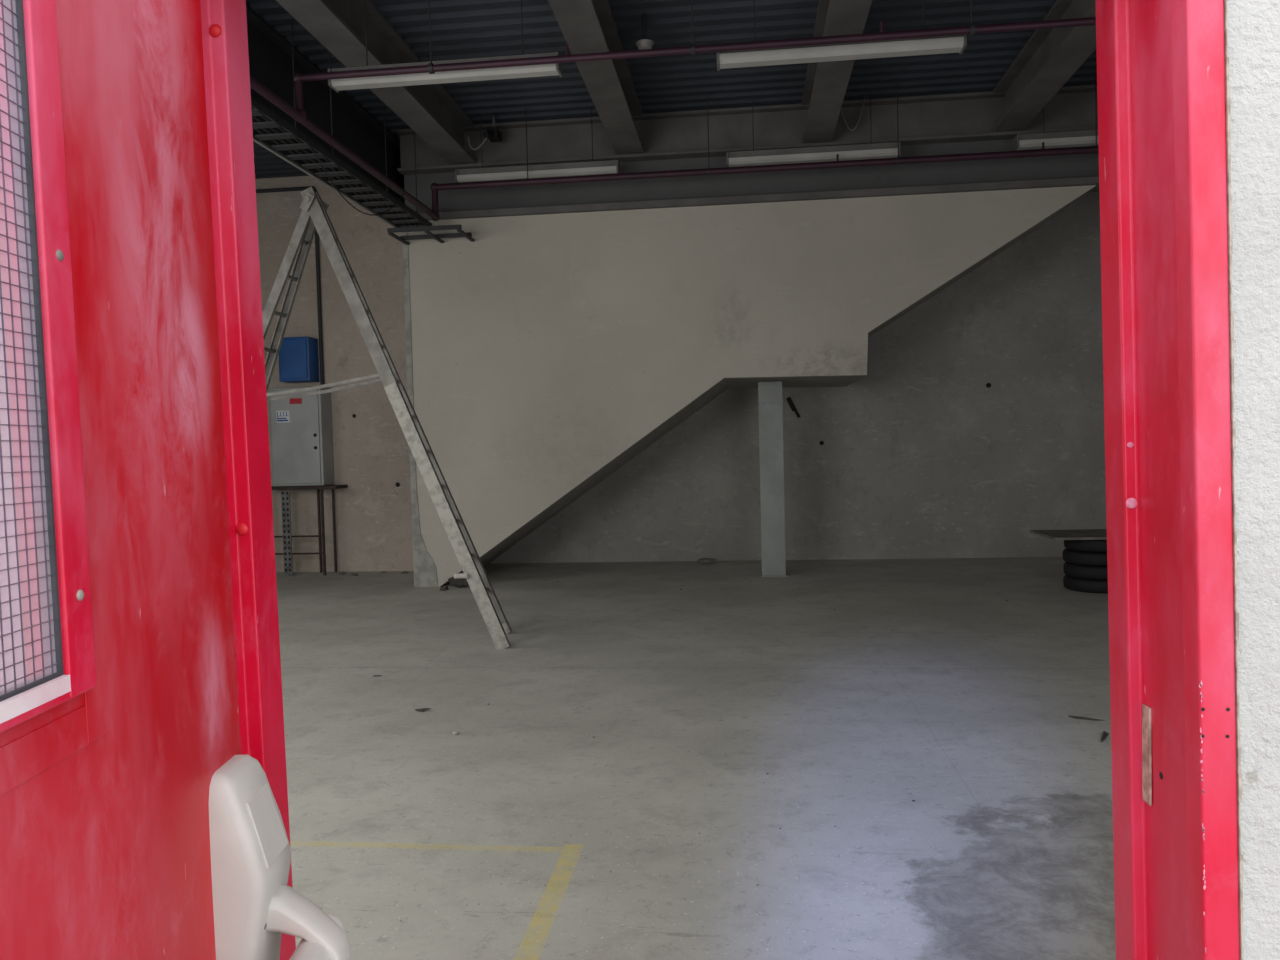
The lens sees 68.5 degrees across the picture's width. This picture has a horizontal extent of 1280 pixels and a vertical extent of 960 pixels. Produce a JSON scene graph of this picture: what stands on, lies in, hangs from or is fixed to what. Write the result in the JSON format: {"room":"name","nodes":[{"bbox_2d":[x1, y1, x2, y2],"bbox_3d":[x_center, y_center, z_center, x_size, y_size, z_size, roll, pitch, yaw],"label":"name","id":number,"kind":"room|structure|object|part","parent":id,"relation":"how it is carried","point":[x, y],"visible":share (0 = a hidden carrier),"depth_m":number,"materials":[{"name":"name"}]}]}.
{"room":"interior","nodes":[
{"label":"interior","id":0,"kind":"room"},
{"bbox_2d":[255,176,413,571],"bbox_3d":[-4.173,-1.412,12.288,3.440,5.220,0.200,-1,2,6],"label":"wall","id":1,"kind":"structure","parent":0,"point":[371,454],"depth_m":12.15,"materials":[{"name":"paint"}]},
{"bbox_2d":[256,186,323,384],"bbox_3d":[-4.870,-2.469,12.182,1.523,2.574,0.049,-1,2,6],"label":"conduit","id":2,"kind":"object","parent":1,"relation":"attached to","point":[306,187],"visible":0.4,"depth_m":12.09,"materials":[{"name":"black metal"}]},
{"bbox_2d":[279,337,318,382],"bbox_3d":[-4.379,-1.538,12.049,0.410,0.560,0.290,-1,2,6],"label":"switch box","id":3,"kind":"object","parent":1,"relation":"attached to","point":[298,356],"visible":0.84,"depth_m":11.91,"materials":[{"name":"paint"}]},
{"bbox_3d":[-4.394,-1.532,11.914,0.350,0.500,0.019,-1,2,6],"label":"box lid","id":4,"kind":"part","parent":3,"relation":"part of","materials":[{"name":"blue paint"}]},
{"bbox_2d":[0,0,1279,959],"bbox_3d":[-0.686,-1.091,1.271,13.200,5.220,0.260,-1,2,6],"label":"wall","id":5,"kind":"structure","parent":0,"point":[1253,26],"depth_m":1.03,"materials":[{"name":"white paint"}]},
{"bbox_2d":[0,0,350,959],"bbox_3d":[-0.443,0.446,0.671,0.200,2.158,1.052,-2,2,-2],"label":"door","id":6,"kind":"structure","parent":5,"relation":"in","point":[135,824],"depth_m":0.91,"materials":[{"name":"red paint"}]},
{"bbox_3d":[-0.454,0.418,1.142,0.028,0.078,0.070,-2,2,-2],"label":"plate","id":7,"kind":"part","parent":6,"relation":"part of","materials":[{"name":"white plastic"}]},
{"bbox_3d":[-0.412,0.551,1.148,0.104,0.109,0.052,-2,2,-2],"label":"lever arm","id":8,"kind":"part","parent":6,"relation":"part of","materials":[{"name":"white plastic"}]},
{"bbox_2d":[200,0,1242,959],"bbox_3d":[0.038,0.385,1.214,1.313,2.240,0.212,-1,2,6],"label":"door frame","id":9,"kind":"structure","parent":5,"relation":"attached to","point":[1164,89],"depth_m":1.13,"materials":[{"name":"red paint"}]},
{"bbox_3d":[0.632,0.342,1.172,0.003,0.122,0.022,-1,2,6],"label":"strike plate","id":10,"kind":"part","parent":9,"relation":"part of","materials":[{"name":"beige metal"}]},
{"bbox_2d":[246,0,1096,178],"bbox_3d":[-0.116,-3.849,6.895,13.200,0.045,11.375,-1,2,6],"label":"ceiling","id":11,"kind":"structure","parent":0,"point":[460,29],"depth_m":8.50,"materials":[{"name":"grey metal"}]},
{"bbox_2d":[246,5,404,203],"bbox_3d":[-3.314,-3.363,6.828,0.260,0.760,10.300,-1,2,6],"label":"girder","id":12,"kind":"object","parent":11,"relation":"attached to","point":[270,53],"visible":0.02,"depth_m":8.95,"materials":[{"name":"black metal"}]},
{"bbox_2d":[251,18,431,227],"bbox_3d":[-2.900,-3.126,5.961,0.355,1.190,8.450,-1,2,6],"label":"cable tray","id":13,"kind":"object","parent":11,"relation":"hanging from","point":[271,131],"visible":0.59,"depth_m":7.85,"materials":[{"name":"metal"}]},
{"bbox_3d":[-2.847,-3.218,7.739,0.010,1.140,0.012,-1,2,6],"label":"hanger rod","id":14,"kind":"part","parent":13,"relation":"part of","materials":[{"name":"metal"}]},
{"bbox_3d":[-2.537,-3.225,7.704,0.010,1.140,0.012,-1,2,6],"label":"hanger rod","id":15,"kind":"part","parent":13,"relation":"part of","materials":[{"name":"metal"}]},
{"bbox_2d":[251,96,431,227],"bbox_3d":[-2.886,-2.567,5.982,0.355,0.070,8.450,-1,2,6],"label":"tray","id":16,"kind":"object","parent":13,"relation":"on","point":[271,131],"depth_m":7.89,"materials":[{"name":"metal"}]},
{"bbox_2d":[314,152,403,215],"bbox_3d":[-2.376,-2.456,8.070,0.010,0.339,1.331,-1,2,17],"label":"loose cable","id":17,"kind":"object","parent":13,"relation":"hanging from","point":[314,152],"visible":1,"depth_m":7.91,"materials":[{"name":"black rubber"}]},
{"bbox_3d":[-2.627,-3.297,9.725,0.010,1.140,0.012,-1,2,6],"label":"hanger rod","id":18,"kind":"part","parent":13,"relation":"part of","materials":[{"name":"metal"}]},
{"bbox_3d":[-2.317,-3.304,9.691,0.010,1.140,0.012,-1,2,6],"label":"hanger rod","id":19,"kind":"part","parent":13,"relation":"part of","materials":[{"name":"metal"}]},
{"bbox_2d":[276,0,474,163],"bbox_3d":[-2.447,-3.523,5.971,0.300,0.420,8.800,-1,2,6],"label":"roof beam","id":20,"kind":"structure","parent":11,"relation":"attached to","point":[429,110],"depth_m":8.08,"materials":[{"name":"grey paint"}]},
{"bbox_2d":[328,0,562,92],"bbox_3d":[-1.471,-3.392,7.026,1.760,0.809,0.154,-1,2,6],"label":"ceiling light","id":21,"kind":"object","parent":11,"relation":"hanging from","point":[337,85],"visible":0.75,"depth_m":7.00,"materials":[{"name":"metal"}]},
{"bbox_3d":[-2.068,-3.422,7.091,0.009,0.725,0.010,-1,2,6],"label":"hanger rod","id":22,"kind":"part","parent":21,"relation":"part of","materials":[{"name":"metal"}]},
{"bbox_2d":[331,64,558,90],"bbox_3d":[-1.461,-3.021,7.040,1.720,0.062,0.150,-1,2,6],"label":"diffuser","id":23,"kind":"object","parent":21,"relation":"attached to","point":[544,69],"depth_m":7.00,"materials":[{"name":"white plastic"}]},
{"bbox_3d":[-0.875,-3.446,6.958,0.009,0.725,0.010,-1,2,6],"label":"hanger rod","id":24,"kind":"part","parent":21,"relation":"part of","materials":[{"name":"metal"}]},
{"bbox_2d":[468,115,501,149],"bbox_3d":[-1.631,-3.722,10.089,0.316,0.368,0.314,0,3,41],"label":"security camera","id":25,"kind":"object","parent":11,"relation":"attached to","point":[493,133],"visible":1,"depth_m":10.05,"materials":[{"name":"black plastic"}]},
{"bbox_2d":[455,108,619,182],"bbox_3d":[-1.102,-3.617,10.007,1.760,0.809,0.154,-1,2,6],"label":"ceiling light","id":26,"kind":"object","parent":11,"relation":"hanging from","point":[592,167],"visible":0.8,"depth_m":9.96,"materials":[{"name":"metal"}]},
{"bbox_3d":[-1.700,-3.646,10.072,0.009,0.725,0.010,-1,2,6],"label":"hanger rod","id":27,"kind":"part","parent":26,"relation":"part of","materials":[{"name":"metal"}]},
{"bbox_2d":[457,166,616,182],"bbox_3d":[-1.093,-3.246,10.021,1.720,0.062,0.150,-1,2,6],"label":"diffuser","id":28,"kind":"object","parent":26,"relation":"attached to","point":[553,171],"depth_m":9.97,"materials":[{"name":"white plastic"}]},
{"bbox_3d":[-0.507,-3.671,9.939,0.009,0.725,0.010,-1,2,6],"label":"hanger rod","id":29,"kind":"part","parent":26,"relation":"part of","materials":[{"name":"metal"}]},
{"bbox_2d":[548,0,643,153],"bbox_3d":[-0.598,-3.562,5.765,0.300,0.420,8.800,-1,2,6],"label":"roof beam","id":30,"kind":"structure","parent":11,"relation":"attached to","point":[587,26],"depth_m":8.06,"materials":[{"name":"grey paint"}]},
{"bbox_2d":[636,13,653,49],"bbox_3d":[0.038,-3.721,7.802,0.150,0.285,0.150,-1,2,6],"label":"smoke detector","id":31,"kind":"object","parent":11,"relation":"attached to","point":[645,43],"visible":0.87,"depth_m":7.78,"materials":[{"name":"white plastic"}]},
{"bbox_2d":[250,0,1098,220],"bbox_3d":[1.665,-3.247,5.399,8.755,1.136,8.346,-1,2,6],"label":"pipe","id":32,"kind":"object","parent":11,"relation":"hanging from","point":[298,114],"visible":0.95,"depth_m":6.90,"materials":[{"name":"metal"}]},
{"bbox_2d":[396,85,1097,174],"bbox_3d":[1.962,-3.757,9.984,9.360,0.450,0.160,-1,2,6],"label":"wall","id":33,"kind":"structure","parent":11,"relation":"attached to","point":[960,117],"depth_m":10.08,"materials":[{"name":"grey paint"}]},
{"bbox_2d":[726,90,900,166],"bbox_3d":[1.771,-3.697,9.706,1.760,0.809,0.154,-1,2,6],"label":"ceiling light","id":34,"kind":"object","parent":11,"relation":"hanging from","point":[873,150],"visible":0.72,"depth_m":9.67,"materials":[{"name":"metal"}]},
{"bbox_3d":[1.174,-3.727,9.771,0.009,0.725,0.010,-1,2,6],"label":"hanger rod","id":35,"kind":"part","parent":34,"relation":"part of","materials":[{"name":"metal"}]},
{"bbox_2d":[728,148,897,166],"bbox_3d":[1.780,-3.326,9.719,1.720,0.062,0.150,-1,2,6],"label":"diffuser","id":36,"kind":"object","parent":34,"relation":"attached to","point":[821,155],"depth_m":9.67,"materials":[{"name":"white plastic"}]},
{"bbox_3d":[2.366,-3.752,9.637,0.009,0.725,0.010,-1,2,6],"label":"hanger rod","id":37,"kind":"part","parent":34,"relation":"part of","materials":[{"name":"metal"}]},
{"bbox_2d":[802,0,871,142],"bbox_3d":[1.379,-3.603,5.544,0.300,0.420,8.800,-1,2,6],"label":"roof beam","id":38,"kind":"structure","parent":11,"relation":"attached to","point":[826,83],"depth_m":8.19,"materials":[{"name":"grey paint"}]},
{"bbox_2d":[717,0,966,70],"bbox_3d":[1.431,-3.456,6.793,1.760,0.809,0.154,-1,2,6],"label":"ceiling light","id":39,"kind":"object","parent":11,"relation":"hanging from","point":[952,43],"visible":0.73,"depth_m":6.76,"materials":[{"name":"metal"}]},
{"bbox_3d":[0.834,-3.486,6.857,0.009,0.725,0.010,-1,2,6],"label":"hanger rod","id":40,"kind":"part","parent":39,"relation":"part of","materials":[{"name":"metal"}]},
{"bbox_2d":[719,37,963,68],"bbox_3d":[1.440,-3.085,6.806,1.720,0.062,0.150,-1,2,6],"label":"diffuser","id":41,"kind":"object","parent":39,"relation":"attached to","point":[924,45],"depth_m":6.76,"materials":[{"name":"white plastic"}]},
{"bbox_2d":[841,97,865,130],"bbox_3d":[2.214,-3.821,9.823,0.290,0.346,0.010,-1,2,6],"label":"loose cable","id":42,"kind":"object","parent":11,"relation":"hanging from","point":[865,97],"visible":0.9,"depth_m":9.82,"materials":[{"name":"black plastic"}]},
{"bbox_2d":[993,0,1095,130],"bbox_3d":[3.316,-3.644,5.328,0.300,0.420,8.800,-1,2,6],"label":"roof beam","id":43,"kind":"structure","parent":11,"relation":"attached to","point":[1050,57],"depth_m":8.40,"materials":[{"name":"grey paint"}]},
{"bbox_2d":[1013,108,1097,150],"bbox_3d":[4.665,-3.774,9.412,1.760,0.809,0.154,-1,2,6],"label":"ceiling light","id":44,"kind":"object","parent":11,"relation":"hanging from","point":[1081,138],"visible":0.36,"depth_m":9.43,"materials":[{"name":"metal"}]},
{"bbox_2d":[1017,136,1097,149],"bbox_3d":[4.675,-3.403,9.426,1.720,0.062,0.150,-1,2,6],"label":"diffuser","id":45,"kind":"object","parent":44,"relation":"attached to","point":[1032,142],"depth_m":9.43,"materials":[{"name":"white plastic"}]},
{"bbox_2d":[276,557,1115,959],"bbox_3d":[0.000,1.344,6.961,12.800,0.100,11.480,-1,2,6],"label":"floor","id":46,"kind":"structure","parent":0,"point":[657,835],"depth_m":4.59,"materials":[{"name":"concrete"}]},
{"bbox_2d":[271,485,347,575],"bbox_3d":[-4.284,0.643,12.080,0.980,1.135,0.379,-1,2,6],"label":"metal stand","id":47,"kind":"object","parent":46,"relation":"on","point":[287,553],"visible":0.92,"depth_m":11.92,"materials":[{"name":"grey metal"}]},
{"bbox_2d":[269,387,333,486],"bbox_3d":[-4.342,-0.553,12.056,0.680,1.250,0.346,-1,2,6],"label":"cabinet","id":48,"kind":"object","parent":47,"relation":"on","point":[301,427],"visible":0.97,"depth_m":11.91,"materials":[{"name":"grey metal"}]},
{"bbox_2d":[277,412,287,420],"bbox_3d":[-4.521,-0.803,11.900,0.150,0.120,0.004,-1,2,6],"label":"print","id":49,"kind":"object","parent":48,"relation":"attached to","point":[281,416],"depth_m":11.90},
{"bbox_3d":[-4.159,0.655,12.207,0.026,1.095,0.026,-1,2,6],"label":"leg","id":50,"kind":"part","parent":47,"relation":"part of","materials":[{"name":"brown metal"}]},
{"bbox_3d":[-4.011,0.663,11.909,0.026,1.095,0.026,-1,2,6],"label":"leg","id":51,"kind":"part","parent":47,"relation":"part of","materials":[{"name":"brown metal"}]},
{"bbox_3d":[-3.961,0.651,12.185,0.026,1.095,0.026,-1,2,6],"label":"leg","id":52,"kind":"part","parent":47,"relation":"part of","materials":[{"name":"brown metal"}]},
{"bbox_2d":[262,187,511,648],"bbox_3d":[-2.581,-0.503,7.670,3.134,3.719,0.658,-1,2,6],"label":"step ladder","id":53,"kind":"object","parent":46,"relation":"on","point":[314,216],"visible":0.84,"depth_m":7.52,"materials":[{"name":"metal"}]},
{"bbox_3d":[-3.357,-0.438,7.613,1.587,3.610,0.045,-1,2,-2],"label":"rail","id":54,"kind":"part","parent":53,"relation":"part of","materials":[{"name":"metal"}]},
{"bbox_3d":[-3.295,-0.453,7.965,1.467,3.608,0.044,-1,2,13],"label":"rail","id":55,"kind":"part","parent":53,"relation":"part of","materials":[{"name":"metal"}]},
{"bbox_3d":[-2.663,-2.224,7.527,0.130,0.155,0.040,-1,2,6],"label":"hinge plate","id":56,"kind":"part","parent":53,"relation":"part of","materials":[{"name":"metal"}]},
{"bbox_3d":[-2.635,-2.234,7.785,0.130,0.155,0.040,-1,2,6],"label":"hinge plate","id":57,"kind":"part","parent":53,"relation":"part of","materials":[{"name":"metal"}]},
{"bbox_3d":[-1.530,0.250,7.385,0.971,2.065,0.049,-1,2,14],"label":"extension rail","id":58,"kind":"part","parent":53,"relation":"part of","materials":[{"name":"metal"}]},
{"bbox_3d":[-1.582,0.234,7.846,0.915,2.062,0.046,-1,2,0],"label":"extension rail","id":59,"kind":"part","parent":53,"relation":"part of","materials":[{"name":"metal"}]},
{"bbox_2d":[415,708,430,711],"bbox_3d":[-1.288,1.367,5.586,0.100,0.020,0.020,-2,2,-15],"label":"chip","id":60,"kind":"object","parent":46,"relation":"on","point":[421,709],"visible":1,"depth_m":5.58,"materials":[{"name":"grey"}]},
{"bbox_2d":[440,586,448,590],"bbox_3d":[-2.161,1.195,10.407,0.068,0.050,0.104,0,3,37],"label":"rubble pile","id":61,"kind":"object","parent":46,"relation":"on","point":[442,588],"visible":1,"depth_m":10.38,"materials":[{"name":"grey stone"}]},
{"bbox_2d":[448,577,468,587],"bbox_3d":[-2.018,1.132,10.558,0.269,0.157,0.119,-2,2,-19],"label":"rubble pile","id":62,"kind":"object","parent":46,"relation":"on","point":[461,582],"visible":0.66,"depth_m":10.51,"materials":[{"name":"grey stone"}]},
{"bbox_2d":[697,558,715,563],"bbox_3d":[0.854,1.042,12.112,0.246,0.079,0.112,-1,2,23],"label":"scrap","id":63,"kind":"object","parent":46,"relation":"on","point":[702,560],"visible":1,"depth_m":12.07,"materials":[{"name":"grey"}]},
{"bbox_2d":[444,192,1086,584],"bbox_3d":[1.284,-0.962,11.323,7.280,4.120,1.930,-1,2,6],"label":"staircase","id":64,"kind":"structure","parent":46,"relation":"on","point":[839,381],"depth_m":11.25,"materials":[{"name":"concrete"}]},
{"bbox_2d":[758,381,786,576],"bbox_3d":[1.531,-0.012,10.926,0.300,2.240,0.300,-1,2,6],"label":"steel column","id":65,"kind":"structure","parent":46,"relation":"on","point":[770,409],"depth_m":10.81,"materials":[{"name":"grey metal"}]},
{"bbox_3d":[1.559,1.101,10.967,0.300,0.012,0.300,-1,2,6],"label":"plate","id":66,"kind":"part","parent":65,"relation":"part of","materials":[{"name":"grey metal"}]},
{"bbox_2d":[1063,575,1107,592],"bbox_3d":[4.585,1.022,9.372,0.668,0.126,0.668,-1,2,6],"label":"tyre","id":67,"kind":"object","parent":46,"relation":"on","point":[1072,583],"visible":0.45,"depth_m":9.16,"materials":[{"name":"black rubber"}]},
{"bbox_2d":[1063,562,1107,579],"bbox_3d":[4.585,0.890,9.368,0.668,0.126,0.668,-1,2,6],"label":"tyre","id":68,"kind":"object","parent":67,"relation":"on","point":[1073,570],"visible":0.41,"depth_m":9.15,"materials":[{"name":"black rubber"}]},
{"bbox_2d":[1062,548,1106,565],"bbox_3d":[4.575,0.758,9.369,0.668,0.126,0.668,-1,2,6],"label":"tyre","id":69,"kind":"object","parent":68,"relation":"on","point":[1069,556],"visible":0.45,"depth_m":9.15,"materials":[{"name":"black rubber"}]},
{"bbox_2d":[1064,540,1106,551],"bbox_3d":[4.590,0.625,9.370,0.668,0.126,0.668,-1,2,6],"label":"tyre","id":70,"kind":"object","parent":69,"relation":"on","point":[1077,545],"visible":0.36,"depth_m":9.15,"materials":[{"name":"black rubber"}]},
{"bbox_2d":[1030,529,1106,539],"bbox_3d":[4.562,0.545,9.434,1.010,0.024,0.800,-1,2,6],"label":"board","id":71,"kind":"object","parent":70,"relation":"on","point":[1076,534],"visible":0.57,"depth_m":9.39,"materials":[{"name":"grey wood"}]},
{"bbox_2d":[1069,715,1106,720],"bbox_3d":[2.430,1.297,5.106,0.192,0.010,0.029,0,3,33],"label":"stick","id":72,"kind":"object","parent":46,"relation":"on","point":[1074,717],"visible":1,"depth_m":5.11,"materials":[{"name":"brown wood"}]},
{"bbox_2d":[1101,731,1108,742],"bbox_3d":[2.370,1.309,4.793,0.024,0.012,0.193,0,2,31],"label":"stick","id":73,"kind":"object","parent":46,"relation":"on","point":[1105,734],"visible":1,"depth_m":4.80,"materials":[{"name":"black wood"}]},
{"bbox_2d":[404,139,1098,212],"bbox_3d":[1.992,-3.536,10.211,9.360,0.930,0.200,-1,2,6],"label":"beam","id":74,"kind":"structure","parent":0,"point":[1078,165],"depth_m":10.21,"materials":[{"name":"grey metal"}]},
{"bbox_2d":[408,185,1095,586],"bbox_3d":[1.089,-0.919,10.289,7.440,4.120,0.150,-1,2,6],"label":"wall","id":75,"kind":"structure","parent":0,"point":[546,347],"depth_m":10.32,"materials":[{"name":"white paint"}]},
{"bbox_2d":[402,232,437,586],"bbox_3d":[-2.473,-0.839,10.686,0.280,4.110,0.168,-1,2,6],"label":"pillar","id":76,"kind":"structure","parent":75,"relation":"attached to","point":[425,571],"depth_m":10.65,"materials":[{"name":"concrete"}]},
{"bbox_2d":[387,224,474,244],"bbox_3d":[-2.256,-2.664,10.223,0.800,0.060,0.560,-1,2,6],"label":"wall bracket","id":77,"kind":"object","parent":75,"relation":"attached to","point":[427,229],"visible":1,"depth_m":10.11,"materials":[{"name":"grey metal"}]},
{"bbox_2d":[418,176,1098,220],"bbox_3d":[1.994,-3.033,10.140,9.360,0.070,0.380,-1,2,6],"label":"ceiling beam","id":78,"kind":"structure","parent":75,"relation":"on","point":[1079,181],"depth_m":10.02,"materials":[{"name":"grey metal"}]},
{"bbox_2d":[490,192,1106,562],"bbox_3d":[2.263,-1.572,12.273,9.360,5.220,0.200,-1,2,6],"label":"wall","id":79,"kind":"structure","parent":0,"point":[917,457],"depth_m":12.06,"materials":[{"name":"concrete"}]},
{"bbox_2d":[786,397,800,417],"bbox_3d":[1.993,-0.944,12.212,0.185,0.282,0.010,-1,2,6],"label":"smear","id":80,"kind":"object","parent":79,"relation":"attached to","point":[789,400],"visible":1,"depth_m":12.21,"materials":[{"name":"black paint"}]}
]}

